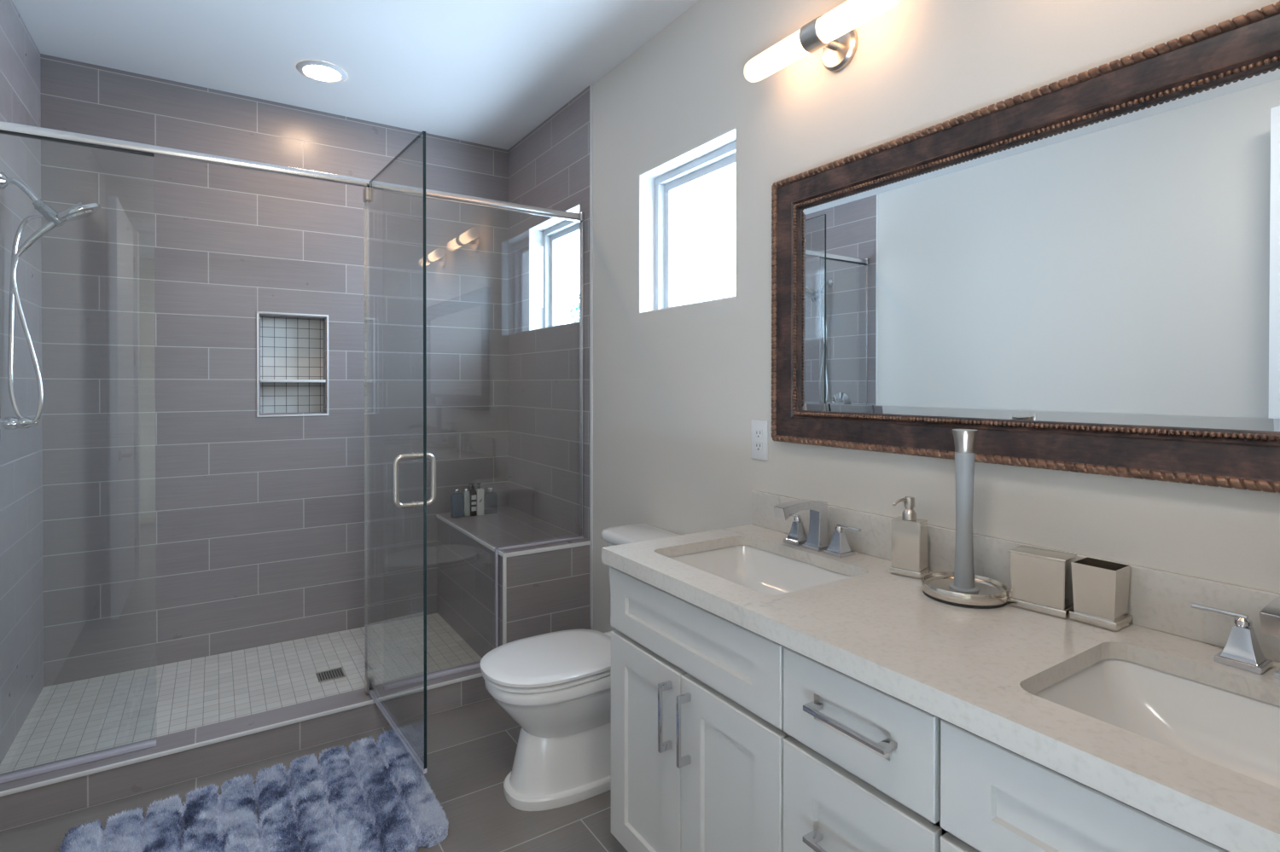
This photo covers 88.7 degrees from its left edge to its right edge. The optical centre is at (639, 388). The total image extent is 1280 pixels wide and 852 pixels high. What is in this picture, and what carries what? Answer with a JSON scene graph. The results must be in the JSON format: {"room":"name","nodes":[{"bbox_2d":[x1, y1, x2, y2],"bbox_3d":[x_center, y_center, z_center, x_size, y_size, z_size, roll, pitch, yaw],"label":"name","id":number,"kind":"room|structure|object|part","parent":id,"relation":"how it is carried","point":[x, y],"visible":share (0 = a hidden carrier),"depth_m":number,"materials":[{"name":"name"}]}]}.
{"room":"bathroom","nodes":[
{"label":"bathroom","id":0,"kind":"room"},
{"bbox_2d":[0,0,43,764],"bbox_3d":[-2.380,-0.055,2.336,0.200,2.860,1.033,0,0,-33],"label":"wall","id":1,"kind":"structure","parent":0,"point":[21,546],"depth_m":2.50,"materials":[{"name":"grey tile"}]},
{"bbox_2d":[0,407,37,441],"bbox_3d":[-2.138,0.123,2.236,0.093,0.170,0.208,0,0,-33],"label":"shower valve","id":2,"kind":"object","parent":1,"relation":"attached to","point":[10,422],"visible":1,"depth_m":2.28,"materials":[{"name":"silver metal"}]},
{"bbox_3d":[-2.156,0.127,2.244,0.054,0.025,0.090,0,0,-33],"label":"lever","id":3,"kind":"part","parent":2,"relation":"part of","materials":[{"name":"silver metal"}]},
{"bbox_2d":[0,171,100,423],"bbox_3d":[-2.110,-0.313,2.353,0.272,0.881,0.100,0,0,-33],"label":"handheld shower","id":4,"kind":"object","parent":1,"relation":"attached to","point":[78,212],"visible":1,"depth_m":2.32,"materials":[{"name":"silver metal"}]},
{"bbox_3d":[-2.176,-0.692,2.307,0.106,0.089,0.018,0,0,-33],"label":"arm","id":5,"kind":"part","parent":4,"relation":"part of","materials":[{"name":"silver metal"}]},
{"bbox_2d":[0,613,481,774],"bbox_3d":[-1.621,1.322,2.918,1.698,0.058,0.900,0,0,-33],"label":"floor","id":6,"kind":"structure","parent":0,"point":[67,720],"depth_m":2.85,"materials":[{"name":"white tile"}]},
{"bbox_2d":[315,667,345,682],"bbox_3d":[-1.392,1.290,2.947,0.110,0.005,0.108,0,0,-33],"label":"floor drain","id":7,"kind":"object","parent":6,"relation":"on","point":[336,673],"visible":1,"depth_m":2.95,"materials":[{"name":"silver metal"}]},
{"bbox_2d":[40,53,508,687],"bbox_3d":[-1.753,-0.063,3.508,2.528,2.860,0.250,0,0,-33],"label":"wall","id":8,"kind":"structure","parent":0,"point":[260,520],"depth_m":3.22,"materials":[{"name":"grey tile"}]},
{"bbox_2d":[256,311,328,417],"bbox_3d":[-1.797,-0.120,3.388,0.326,0.526,0.104,0,0,-33],"label":"shower niche","id":9,"kind":"object","parent":8,"relation":"attached to","point":[293,351],"visible":1,"depth_m":3.41,"materials":[{"name":"white tile"}]},
{"bbox_2d":[260,379,325,382],"bbox_3d":[-1.794,-0.037,3.384,0.296,0.014,0.093,0,0,-33],"label":"shelf","id":10,"kind":"object","parent":9,"relation":"attached to","point":[261,381],"depth_m":3.34,"materials":[{"name":"white stone"}]},
{"bbox_2d":[0,698,628,851],"bbox_3d":[0.058,1.427,0.729,2.528,0.120,6.402,0,0,-33],"label":"floor","id":11,"kind":"structure","parent":0,"point":[471,748],"depth_m":2.14,"materials":[{"name":"grey tile"}]},
{"bbox_2d":[0,661,493,831],"bbox_3d":[-1.332,1.294,2.486,1.712,0.121,0.139,0,0,-33],"label":"kerb","id":12,"kind":"object","parent":11,"relation":"on","point":[197,753],"visible":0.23,"depth_m":2.33,"materials":[{"name":"grey tile"}]},
{"bbox_2d":[0,130,157,784],"bbox_3d":[-1.864,0.216,2.143,0.448,2.042,0.024,0,0,-33],"label":"glass panel","id":13,"kind":"object","parent":12,"relation":"on","point":[35,771],"visible":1,"depth_m":2.16,"materials":[{"name":"glass"}]},
{"bbox_3d":[-1.864,0.213,2.143,0.448,2.034,0.010,0,0,-33],"label":"glass","id":14,"kind":"part","parent":13,"relation":"part of","materials":[{"name":"glass"}]},
{"bbox_2d":[382,189,584,691],"bbox_3d":[-0.662,0.212,2.924,0.920,2.042,0.028,0,0,-33],"label":"shower door frame","id":15,"kind":"structure","parent":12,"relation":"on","point":[472,666],"depth_m":3.10,"materials":[{"name":"glass"}]},
{"bbox_3d":[-0.664,0.208,2.923,0.917,2.034,0.010,0,0,-33],"label":"glass","id":16,"kind":"part","parent":15,"relation":"part of","materials":[{"name":"glass"}]},
{"bbox_2d":[58,730,448,851],"bbox_3d":[-1.150,1.332,1.973,0.997,0.050,0.734,0,0,-33],"label":"bath mat","id":17,"kind":"object","parent":11,"relation":"on","point":[371,798],"visible":0.99,"depth_m":2.03,"materials":[{"name":"blue fabric"}]},
{"bbox_2d":[436,506,590,658],"bbox_3d":[-0.700,1.036,3.432,0.436,0.624,1.039,0,0,-33],"label":"shower bench","id":18,"kind":"object","parent":11,"relation":"on","point":[543,589],"visible":0.85,"depth_m":3.09,"materials":[{"name":"grey tile"}]},
{"bbox_2d":[450,488,463,517],"bbox_3d":[-1.027,0.645,3.679,0.066,0.156,0.044,0,0,-33],"label":"toiletry bottle","id":19,"kind":"object","parent":18,"relation":"on","point":[456,499],"visible":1,"depth_m":3.66,"materials":[{"name":"blue plastic"}]},
{"bbox_2d":[462,488,470,517],"bbox_3d":[-0.983,0.645,3.707,0.033,0.154,0.036,0,0,-33],"label":"toiletry bottle","id":20,"kind":"object","parent":18,"relation":"on","point":[466,494],"visible":0.97,"depth_m":3.69,"materials":[{"name":"grey plastic"}]},
{"bbox_2d":[468,482,476,516],"bbox_3d":[-0.950,0.630,3.716,0.038,0.185,0.033,0,0,-33],"label":"toiletry bottle","id":21,"kind":"object","parent":18,"relation":"on","point":[473,492],"visible":1,"depth_m":3.70,"materials":[{"name":"black plastic"}]},
{"bbox_2d":[475,482,483,516],"bbox_3d":[-0.912,0.631,3.734,0.040,0.183,0.037,0,0,-33],"label":"toiletry bottle","id":22,"kind":"object","parent":18,"relation":"on","point":[480,492],"visible":1,"depth_m":3.72,"materials":[{"name":"white plastic"}]},
{"bbox_2d":[483,488,497,494],"bbox_3d":[-0.865,0.650,3.784,0.076,0.144,0.044,0,0,-33],"label":"toiletry bottle","id":23,"kind":"object","parent":18,"relation":"on","point":[490,490],"visible":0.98,"depth_m":3.77,"materials":[{"name":"clear plastic"}]},
{"bbox_3d":[-0.699,0.731,3.434,0.430,0.010,1.033,0,0,-33],"label":"seat","id":24,"kind":"part","parent":18,"relation":"part of","materials":[{"name":"grey tile"}]},
{"bbox_2d":[479,523,680,811],"bbox_3d":[-0.178,0.957,2.318,0.773,0.799,0.474,0,0,-33],"label":"toilet","id":25,"kind":"object","parent":11,"relation":"on","point":[555,686],"visible":0.62,"depth_m":2.15,"materials":[{"name":"white ceramic"}]},
{"bbox_3d":[-0.296,0.915,2.241,0.490,0.027,0.378,0,0,-33],"label":"lid","id":26,"kind":"part","parent":25,"relation":"part of","materials":[{"name":"white ceramic"}]},
{"bbox_3d":[-0.294,0.939,2.243,0.485,0.016,0.372,0,0,-33],"label":"seat","id":27,"kind":"part","parent":25,"relation":"part of","materials":[{"name":"white plastic"}]},
{"bbox_3d":[-0.255,1.050,2.269,0.561,0.203,0.366,0,0,-33],"label":"bowl","id":28,"kind":"part","parent":25,"relation":"part of","materials":[{"name":"white ceramic"}]},
{"bbox_3d":[0.058,0.775,2.470,0.200,0.350,0.424,0,0,-33],"label":"tank","id":29,"kind":"part","parent":25,"relation":"part of","materials":[{"name":"white ceramic"}]},
{"bbox_3d":[0.053,0.578,2.466,0.224,0.043,0.474,0,0,-33],"label":"tank lid","id":30,"kind":"part","parent":25,"relation":"part of","materials":[{"name":"white ceramic"}]},
{"bbox_2d":[610,567,1229,851],"bbox_3d":[0.593,0.931,1.303,0.601,0.866,1.678,0,0,-33],"label":"vanity cabinet","id":31,"kind":"object","parent":11,"relation":"on","point":[726,737],"visible":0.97,"depth_m":1.28,"materials":[{"name":"white paint"}]},
{"bbox_3d":[0.015,0.978,1.727,0.021,0.574,0.331,0,0,-33],"label":"door","id":32,"kind":"part","parent":31,"relation":"part of","materials":[{"name":"white paint"}]},
{"bbox_3d":[0.061,0.803,1.602,0.036,0.166,0.010,0,0,-33],"label":"handle","id":33,"kind":"part","parent":31,"relation":"part of","materials":[{"name":"silver metal"}]},
{"bbox_3d":[0.103,0.803,1.538,0.036,0.166,0.010,0,0,-33],"label":"handle","id":34,"kind":"part","parent":31,"relation":"part of","materials":[{"name":"silver metal"}]},
{"bbox_3d":[0.106,0.593,1.584,0.021,0.168,0.666,0,0,-33],"label":"false drawer","id":35,"kind":"part","parent":31,"relation":"part of","materials":[{"name":"white paint"}]},
{"bbox_3d":[0.197,0.980,1.446,0.021,0.574,0.331,0,0,-33],"label":"door","id":36,"kind":"part","parent":31,"relation":"part of","materials":[{"name":"white paint"}]},
{"bbox_3d":[0.361,0.829,1.141,0.036,0.010,0.174,0,0,-33],"label":"handle","id":37,"kind":"part","parent":31,"relation":"part of","materials":[{"name":"silver metal"}]},
{"bbox_3d":[0.361,0.587,1.139,0.036,0.010,0.174,0,0,-33],"label":"handle","id":38,"kind":"part","parent":31,"relation":"part of","materials":[{"name":"silver metal"}]},
{"bbox_3d":[0.379,0.596,1.164,0.021,0.168,0.325,0,0,-33],"label":"drawer","id":39,"kind":"part","parent":31,"relation":"part of","materials":[{"name":"white paint"}]},
{"bbox_3d":[0.379,0.850,1.166,0.021,0.309,0.325,0,0,-33],"label":"drawer","id":40,"kind":"part","parent":31,"relation":"part of","materials":[{"name":"white paint"}]},
{"bbox_2d":[601,524,1279,851],"bbox_3d":[0.600,0.477,1.304,0.586,0.042,1.697,0,0,-33],"label":"countertop","id":41,"kind":"structure","parent":31,"relation":"on","point":[979,672],"depth_m":1.12,"materials":[{"name":"white stone"}]},
{"bbox_2d":[669,545,852,594],"bbox_3d":[0.303,0.548,1.724,0.384,0.130,0.508,0,0,-33],"label":"undermount sink","id":42,"kind":"object","parent":41,"relation":"in","point":[760,571],"visible":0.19,"depth_m":1.91,"materials":[{"name":"ceramic"}]},
{"bbox_2d":[773,499,861,558],"bbox_3d":[0.450,0.381,1.812,0.186,0.141,0.288,0,0,-33],"label":"widespread faucet","id":43,"kind":"object","parent":41,"relation":"on","point":[817,540],"visible":1,"depth_m":1.82,"materials":[{"name":"silver metal"}]},
{"bbox_3d":[0.460,0.420,1.910,0.060,0.062,0.060,0,0,-33],"label":"handle","id":44,"kind":"part","parent":43,"relation":"part of","materials":[{"name":"silver metal"}]},
{"bbox_3d":[0.445,0.379,1.933,0.023,0.020,0.080,0,0,-33],"label":"lever","id":45,"kind":"part","parent":43,"relation":"part of","materials":[{"name":"silver metal"}]},
{"bbox_3d":[0.450,0.381,1.812,0.186,0.141,0.062,0,0,-33],"label":"spout","id":46,"kind":"part","parent":43,"relation":"part of","materials":[{"name":"silver metal"}]},
{"bbox_3d":[0.543,0.421,1.782,0.060,0.062,0.060,0,0,-33],"label":"handle","id":47,"kind":"part","parent":43,"relation":"part of","materials":[{"name":"silver metal"}]},
{"bbox_3d":[0.558,0.381,1.758,0.023,0.020,0.080,0,0,-33],"label":"lever","id":48,"kind":"part","parent":43,"relation":"part of","materials":[{"name":"silver metal"}]},
{"bbox_2d":[889,496,929,579],"bbox_3d":[0.653,0.359,1.594,0.075,0.187,0.074,0,1,43],"label":"soap dispenser","id":49,"kind":"object","parent":41,"relation":"on","point":[909,533],"visible":1,"depth_m":1.58,"materials":[{"name":"metal"}]},
{"bbox_2d":[921,429,1009,609],"bbox_3d":[0.709,0.273,1.431,0.172,0.364,0.172,0,0,-33],"label":"paper towel holder","id":50,"kind":"object","parent":41,"relation":"on","point":[962,588],"visible":1,"depth_m":1.42,"materials":[{"name":"silver metal"}]},
{"bbox_2d":[921,571,1009,606],"bbox_3d":[0.709,0.438,1.433,0.172,0.024,0.172,0,0,-33],"label":"base","id":51,"kind":"object","parent":50,"relation":"attached to","point":[943,587],"depth_m":1.41,"materials":[{"name":"metal"}]},
{"bbox_2d":[1007,545,1076,618],"bbox_3d":[0.832,0.397,1.353,0.072,0.116,0.107,0,1,-40],"label":"steel canister","id":52,"kind":"object","parent":41,"relation":"on","point":[1041,581],"visible":0.88,"depth_m":1.33,"materials":[{"name":"silver metal"}]},
{"bbox_3d":[0.832,0.341,1.353,0.069,0.004,0.104,0,1,-40],"label":"lid","id":53,"kind":"part","parent":52,"relation":"part of","materials":[{"name":"metal"}]},
{"bbox_2d":[1069,557,1132,631],"bbox_3d":[0.899,0.399,1.278,0.076,0.112,0.081,0,0,-34],"label":"steel tumbler","id":54,"kind":"object","parent":41,"relation":"on","point":[1101,589],"visible":1,"depth_m":1.26,"materials":[{"name":"silver metal"}]},
{"bbox_2d":[1033,658,1279,788],"bbox_3d":[0.843,0.554,0.900,0.376,0.130,0.508,0,0,-33],"label":"undermount sink","id":55,"kind":"object","parent":41,"relation":"in","point":[1237,733],"visible":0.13,"depth_m":1.08,"materials":[{"name":"ceramic"}]},
{"bbox_2d":[1191,595,1279,680],"bbox_3d":[0.990,0.387,0.988,0.186,0.141,0.288,0,0,-33],"label":"widespread faucet","id":56,"kind":"object","parent":41,"relation":"on","point":[1242,651],"visible":1,"depth_m":1.07,"materials":[{"name":"silver metal"}]},
{"bbox_3d":[0.985,0.385,1.109,0.023,0.020,0.080,0,0,-33],"label":"lever","id":57,"kind":"part","parent":56,"relation":"part of","materials":[{"name":"silver metal"}]},
{"bbox_3d":[1.000,0.426,1.086,0.060,0.062,0.060,0,0,-33],"label":"handle","id":58,"kind":"part","parent":56,"relation":"part of","materials":[{"name":"silver metal"}]},
{"bbox_3d":[0.990,0.387,0.988,0.186,0.141,0.062,0,0,-33],"label":"spout","id":59,"kind":"part","parent":56,"relation":"part of","materials":[{"name":"silver metal"}]},
{"bbox_3d":[0.563,0.984,0.884,0.021,0.574,0.331,0,0,-33],"label":"door","id":60,"kind":"part","parent":31,"relation":"part of","materials":[{"name":"white paint"}]},
{"bbox_3d":[0.654,0.599,0.741,0.021,0.168,0.666,0,0,-33],"label":"false drawer","id":61,"kind":"part","parent":31,"relation":"part of","materials":[{"name":"white paint"}]},
{"bbox_2d":[11,0,698,150],"bbox_3d":[-0.656,-1.531,1.812,2.528,0.200,4.272,0,0,-33],"label":"ceiling","id":62,"kind":"structure","parent":0,"point":[488,72],"depth_m":2.76,"materials":[{"name":"paint"}]},
{"bbox_2d":[296,60,347,82],"bbox_3d":[-1.444,-1.434,2.975,0.212,0.010,0.212,0,0,-33],"label":"recessed light","id":63,"kind":"object","parent":62,"relation":"in","point":[323,72],"visible":1,"depth_m":2.96,"materials":[{"name":"white plastic"}]},
{"bbox_2d":[508,0,1279,633],"bbox_3d":[0.283,-0.055,2.504,0.208,2.860,4.152,0,0,-33],"label":"wall","id":64,"kind":"structure","parent":0,"point":[677,392],"depth_m":2.20,"materials":[{"name":"white paint"}]},
{"bbox_2d":[0,121,584,331],"bbox_3d":[-1.271,-0.611,2.900,2.276,0.582,0.670,0,0,-33],"label":"shower rail","id":65,"kind":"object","parent":64,"relation":"in","point":[544,236],"depth_m":2.87,"materials":[{"name":"silver metal"}]},
{"bbox_3d":[-1.165,-0.823,2.591,2.118,0.042,0.038,0,0,-33],"label":"header rail","id":66,"kind":"part","parent":65,"relation":"part of","materials":[{"name":"silver metal"}]},
{"bbox_2d":[363,130,436,773],"bbox_3d":[-0.892,0.206,2.396,0.141,2.054,0.735,0,0,-33],"label":"shower glass door","id":67,"kind":"structure","parent":65,"relation":"attached to","point":[368,192],"depth_m":2.14,"materials":[{"name":"glass"}]},
{"bbox_3d":[-0.747,0.306,2.173,0.141,0.186,0.025,0,0,-33],"label":"handle","id":68,"kind":"part","parent":67,"relation":"part of","materials":[{"name":"silver metal"}]},
{"bbox_3d":[-0.361,-0.614,3.524,0.070,0.572,0.606,0,0,-33],"label":"frame","id":69,"kind":"part","parent":65,"relation":"part of","materials":[{"name":"white plastic"}]},
{"bbox_3d":[-0.355,-0.605,3.528,0.026,0.530,0.546,0,0,-33],"label":"sash","id":70,"kind":"part","parent":65,"relation":"part of","materials":[{"name":"white plastic"}]},
{"bbox_2d":[589,84,593,629],"bbox_3d":[-0.230,-0.044,3.110,0.011,2.789,0.012,0,0,-33],"label":"trim","id":71,"kind":"structure","parent":64,"relation":"attached to","point":[590,85],"depth_m":3.10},
{"bbox_2d":[639,127,736,314],"bbox_3d":[0.225,-0.607,2.551,0.146,0.588,0.617,0,0,-33],"label":"window","id":72,"kind":"structure","parent":64,"relation":"in","point":[657,185],"depth_m":2.77,"materials":[{"name":"white plastic"}]},
{"bbox_3d":[0.264,-0.598,2.576,0.026,0.536,0.547,0,0,-33],"label":"sash","id":73,"kind":"part","parent":72,"relation":"part of","materials":[{"name":"glass"}]},
{"bbox_2d":[750,420,767,460],"bbox_3d":[0.392,0.171,2.152,0.008,0.128,0.076,0,0,-33],"label":"wall outlet","id":74,"kind":"object","parent":64,"relation":"attached to","point":[759,428],"visible":1,"depth_m":2.15,"materials":[{"name":"white plastic"}]},
{"bbox_2d":[755,429,762,438],"bbox_3d":[0.390,0.150,2.151,0.003,0.028,0.034,0,0,-33],"label":"socket","id":75,"kind":"object","parent":74,"relation":"attached to","point":[759,433],"depth_m":2.15,"materials":[{"name":"white plastic"}]},
{"bbox_2d":[755,442,762,451],"bbox_3d":[0.390,0.192,2.151,0.003,0.028,0.034,0,0,-33],"label":"socket","id":76,"kind":"object","parent":74,"relation":"attached to","point":[759,445],"depth_m":2.15,"materials":[{"name":"white plastic"}]},
{"bbox_2d":[743,0,902,82],"bbox_3d":[0.516,-0.970,1.836,0.138,0.120,0.556,0,0,-33],"label":"wall sconce","id":77,"kind":"object","parent":64,"relation":"attached to","point":[834,32],"visible":1,"depth_m":1.82,"materials":[{"name":"white glass"}]},
{"bbox_3d":[0.406,-0.983,1.948,0.068,0.068,0.248,0,0,-33],"label":"lamp shade","id":78,"kind":"part","parent":77,"relation":"part of","materials":[{"name":"white glass"}]},
{"bbox_3d":[0.536,-0.974,1.849,0.051,0.028,0.028,0,0,-33],"label":"arm","id":79,"kind":"part","parent":77,"relation":"part of","materials":[{"name":"silver metal"}]},
{"bbox_3d":[0.574,-0.981,1.690,0.068,0.068,0.248,0,0,-33],"label":"lamp shade","id":80,"kind":"part","parent":77,"relation":"part of","materials":[{"name":"white glass"}]},
{"bbox_2d":[751,490,1279,663],"bbox_3d":[0.839,0.399,1.457,0.020,0.111,1.693,0,0,-33],"label":"backsplash","id":81,"kind":"structure","parent":64,"relation":"attached to","point":[1160,600],"depth_m":1.26,"materials":[{"name":"white stone"}]},
{"bbox_2d":[771,0,1279,493],"bbox_3d":[0.836,-0.235,1.441,0.035,0.814,1.510,0,0,-33],"label":"framed mirror","id":82,"kind":"object","parent":64,"relation":"attached to","point":[1080,273],"visible":0.99,"depth_m":1.36,"materials":[{"name":"brown metal"}]},
{"bbox_2d":[800,66,1279,431],"bbox_3d":[0.847,-0.235,1.448,0.008,0.616,1.312,0,0,-33],"label":"mirror glass","id":83,"kind":"object","parent":82,"relation":"attached to","point":[1120,268],"depth_m":1.36,"materials":[{"name":"silver mirror"}]},
{"label":"outside","id":84,"kind":"structure","parent":0,"visible":0},
{"bbox_2d":[565,294,579,323],"bbox_3d":[-0.532,1.459,8.723,1.065,5.710,1.260,0,0,-33],"label":"leafy tree","id":85,"kind":"object","parent":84,"point":[577,308],"visible":0.02,"depth_m":8.64,"materials":[{"name":"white plant"}]}
]}

